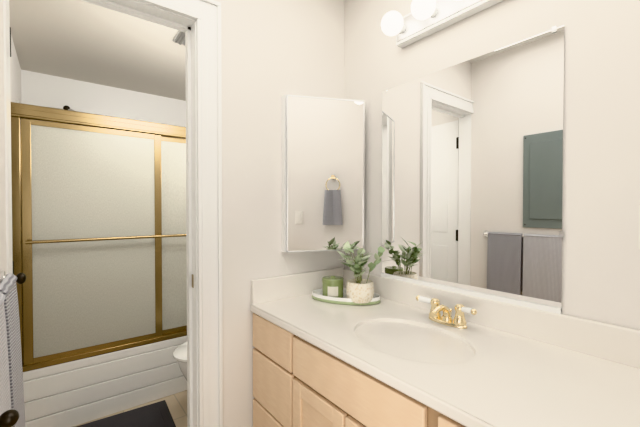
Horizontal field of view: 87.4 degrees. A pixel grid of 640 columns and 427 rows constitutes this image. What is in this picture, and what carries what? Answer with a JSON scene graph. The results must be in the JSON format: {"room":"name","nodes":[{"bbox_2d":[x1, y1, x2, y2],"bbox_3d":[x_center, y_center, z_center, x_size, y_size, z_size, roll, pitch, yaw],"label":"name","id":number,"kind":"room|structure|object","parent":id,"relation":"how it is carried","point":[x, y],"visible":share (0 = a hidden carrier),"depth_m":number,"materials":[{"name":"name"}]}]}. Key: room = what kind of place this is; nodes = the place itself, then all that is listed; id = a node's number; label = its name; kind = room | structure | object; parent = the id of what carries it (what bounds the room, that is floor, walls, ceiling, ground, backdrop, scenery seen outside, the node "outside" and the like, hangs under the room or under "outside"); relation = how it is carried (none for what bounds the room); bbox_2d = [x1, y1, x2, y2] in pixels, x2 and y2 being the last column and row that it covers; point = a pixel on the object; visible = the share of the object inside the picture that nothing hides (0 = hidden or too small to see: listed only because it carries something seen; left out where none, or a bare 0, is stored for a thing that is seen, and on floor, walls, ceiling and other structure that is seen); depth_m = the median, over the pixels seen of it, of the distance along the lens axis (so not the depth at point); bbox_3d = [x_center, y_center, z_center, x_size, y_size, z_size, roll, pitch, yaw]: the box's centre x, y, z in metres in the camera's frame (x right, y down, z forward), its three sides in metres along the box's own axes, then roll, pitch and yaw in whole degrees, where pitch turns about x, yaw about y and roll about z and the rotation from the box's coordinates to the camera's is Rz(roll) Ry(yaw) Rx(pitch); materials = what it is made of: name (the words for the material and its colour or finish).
{"room":"bathroom","nodes":[
{"label":"bathroom","id":0,"kind":"room"},
{"bbox_2d":[0,0,6,274],"bbox_3d":[-0.064,0.053,-0.244,0.140,2.440,3.092,-1,1,-38],"label":"wall","id":1,"kind":"structure","parent":0,"point":[3,264],"depth_m":0.97,"materials":[{"name":"white paint"}]},
{"bbox_2d":[0,409,19,426],"bbox_3d":[-0.479,0.309,0.474,0.080,0.040,0.040,-1,1,-38],"label":"door knob","id":2,"kind":"object","parent":1,"relation":"attached to","point":[9,418],"visible":1,"depth_m":0.48,"materials":[{"name":"brown metal"}]},
{"bbox_2d":[0,271,25,426],"bbox_3d":[-0.630,0.412,0.650,0.053,0.500,0.773,-1,1,-38],"label":"bar","id":3,"kind":"object","parent":1,"relation":"attached to","point":[11,385],"visible":0.96,"depth_m":0.76,"materials":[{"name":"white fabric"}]},
{"bbox_2d":[0,290,17,426],"bbox_3d":[-0.597,0.414,0.609,0.052,0.496,0.285,-1,1,-38],"label":"towel","id":4,"kind":"object","parent":3,"relation":"attached to","point":[5,397],"depth_m":0.67,"materials":[{"name":"white fabric"}]},
{"bbox_2d":[10,35,20,102],"bbox_3d":[-1.741,0.027,1.714,0.230,2.440,1.858,-1,1,-38],"label":"wall","id":5,"kind":"structure","parent":0,"point":[15,79],"depth_m":2.03,"materials":[{"name":"white paint"}]},
{"bbox_2d":[15,100,73,110],"bbox_3d":[-1.742,-0.661,2.171,0.338,0.106,0.083,-1,1,-38],"label":"shower head","id":6,"kind":"object","parent":5,"relation":"attached to","point":[65,107],"visible":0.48,"depth_m":2.20},
{"bbox_2d":[11,102,186,371],"bbox_3d":[-1.078,0.129,2.239,1.454,1.459,0.104,-1,1,-38],"label":"shower door frame","id":7,"kind":"object","parent":5,"relation":"attached to","point":[99,253],"visible":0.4,"depth_m":2.03,"materials":[{"name":"gold metal"}]},
{"bbox_2d":[9,0,185,100],"bbox_3d":[-1.109,-1.050,2.190,1.830,0.060,1.858,-1,1,-38],"label":"ceiling","id":8,"kind":"structure","parent":0,"point":[81,40],"depth_m":2.05,"materials":[{"name":"beige paint"}]},
{"bbox_2d":[173,31,184,45],"bbox_3d":[-0.708,-1.004,1.943,0.220,0.024,0.220,-1,1,-38],"label":"fan","id":9,"kind":"object","parent":8,"relation":"attached to","point":[179,38],"visible":0.17,"depth_m":1.92,"materials":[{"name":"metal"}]},
{"bbox_2d":[21,70,185,126],"bbox_3d":[-1.617,0.012,2.859,1.830,2.440,0.120,-1,1,-38],"label":"wall","id":10,"kind":"structure","parent":0,"point":[41,89],"depth_m":2.66,"materials":[{"name":"white paint"}]},
{"bbox_2d":[73,390,186,426],"bbox_3d":[-0.150,1.287,0.945,2.100,0.060,5.050,-1,1,-38],"label":"floor","id":11,"kind":"structure","parent":0,"point":[177,404],"depth_m":2.14,"materials":[{"name":"wood"}]},
{"bbox_2d":[23,336,186,426],"bbox_3d":[-1.306,1.046,2.545,1.454,0.380,0.774,-1,1,-38],"label":"bathtub","id":12,"kind":"object","parent":11,"relation":"on","point":[74,393],"visible":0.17,"depth_m":2.04,"materials":[{"name":"white plastic"}]},
{"bbox_2d":[76,400,175,426],"bbox_3d":[-1.105,1.237,1.827,0.575,0.015,0.535,-1,1,-35],"label":"bath mat","id":13,"kind":"object","parent":11,"relation":"on","point":[157,414],"visible":1,"depth_m":2.00,"materials":[{"name":"grey fabric"}]},
{"bbox_2d":[173,342,186,379],"bbox_3d":[-0.556,0.841,2.162,0.734,0.799,0.460,-1,1,-38],"label":"toilet","id":14,"kind":"object","parent":11,"relation":"on","point":[180,354],"visible":0.06,"depth_m":1.93,"materials":[{"name":"white ceramic"}]},
{"bbox_2d":[251,307,482,426],"bbox_3d":[0.367,0.853,1.114,0.564,0.804,1.486,-1,1,-38],"label":"bathroom vanity","id":15,"kind":"object","parent":11,"relation":"on","point":[299,380],"depth_m":1.12,"materials":[{"name":"brown wood"}]},
{"bbox_2d":[255,287,639,426],"bbox_3d":[0.372,0.439,1.112,0.551,0.024,1.486,-1,1,-38],"label":"countertop","id":16,"kind":"structure","parent":15,"relation":"on","point":[492,378],"depth_m":0.91,"materials":[{"name":"white stone"}]},
{"bbox_2d":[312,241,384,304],"bbox_3d":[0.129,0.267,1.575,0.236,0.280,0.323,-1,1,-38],"label":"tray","id":17,"kind":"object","parent":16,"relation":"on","point":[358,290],"visible":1,"depth_m":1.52,"materials":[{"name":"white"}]},
{"bbox_2d":[322,275,343,299],"bbox_3d":[0.061,0.346,1.593,0.103,0.101,0.103,-1,1,-38],"label":"candle","id":18,"kind":"object","parent":17,"relation":"on","point":[332,286],"depth_m":1.55,"materials":[{"name":"green wax"}]},
{"bbox_2d":[336,241,384,303],"bbox_3d":[0.174,0.263,1.537,0.208,0.270,0.210,-1,1,-38],"label":"plant","id":19,"kind":"object","parent":17,"relation":"on","point":[359,290],"depth_m":1.50,"materials":[{"name":"green plant"}]},
{"bbox_2d":[415,295,477,328],"bbox_3d":[0.454,0.371,1.243,0.126,0.084,0.248,-1,1,-38],"label":"faucet","id":20,"kind":"object","parent":16,"relation":"on","point":[423,320],"depth_m":1.24,"materials":[{"name":"gold metal"}]},
{"bbox_2d":[215,0,343,426],"bbox_3d":[-0.509,0.031,1.431,1.550,2.440,0.100,-1,1,-38],"label":"wall","id":21,"kind":"structure","parent":0,"point":[273,52],"depth_m":1.53,"materials":[{"name":"white paint"}]},
{"bbox_2d":[3,0,222,426],"bbox_3d":[-0.784,0.188,1.210,0.840,2.132,0.132,-1,1,-38],"label":"door frame","id":22,"kind":"structure","parent":21,"relation":"attached to","point":[197,23],"depth_m":1.38,"materials":[{"name":"white wood"}]},
{"bbox_2d":[251,267,342,306],"bbox_3d":[-0.091,0.354,1.679,0.546,0.110,0.020,-1,1,-38],"label":"backsplash","id":23,"kind":"structure","parent":21,"relation":"attached to","point":[272,289],"depth_m":1.62,"materials":[{"name":"white stone"}]},
{"bbox_2d":[281,95,364,251],"bbox_3d":[0.027,-0.190,1.655,0.385,0.748,0.198,-1,1,-38],"label":"mirrored medicine cabinet","id":24,"kind":"object","parent":21,"relation":"attached to","point":[322,155],"visible":0.92,"depth_m":1.63,"materials":[{"name":"white"}]},
{"bbox_2d":[343,268,639,370],"bbox_3d":[0.582,0.364,1.274,0.020,0.102,1.486,-1,1,-38],"label":"backsplash","id":25,"kind":"structure","parent":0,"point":[610,343],"depth_m":1.12,"materials":[{"name":"white stone"}]},
{"bbox_2d":[344,0,639,329],"bbox_3d":[0.533,0.030,1.458,0.151,2.440,5.050,-1,1,-38],"label":"wall","id":26,"kind":"structure","parent":0,"point":[472,177],"depth_m":1.17,"materials":[{"name":"white paint"}]},
{"bbox_2d":[381,0,502,47],"bbox_3d":[0.493,-0.812,1.258,0.164,0.114,0.601,-1,1,-38],"label":"light bar","id":27,"kind":"object","parent":26,"relation":"attached to","point":[423,19],"visible":1,"depth_m":1.34,"materials":[{"name":"white"}]},
{"bbox_2d":[639,206,639,248],"bbox_3d":[0.891,0.038,0.884,0.008,0.120,0.073,-1,1,-38],"label":"electrical outlet plate","id":28,"kind":"object","parent":26,"relation":"attached to","point":[639,227],"visible":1,"depth_m":0.91,"materials":[{"name":"white plastic"}]}
]}

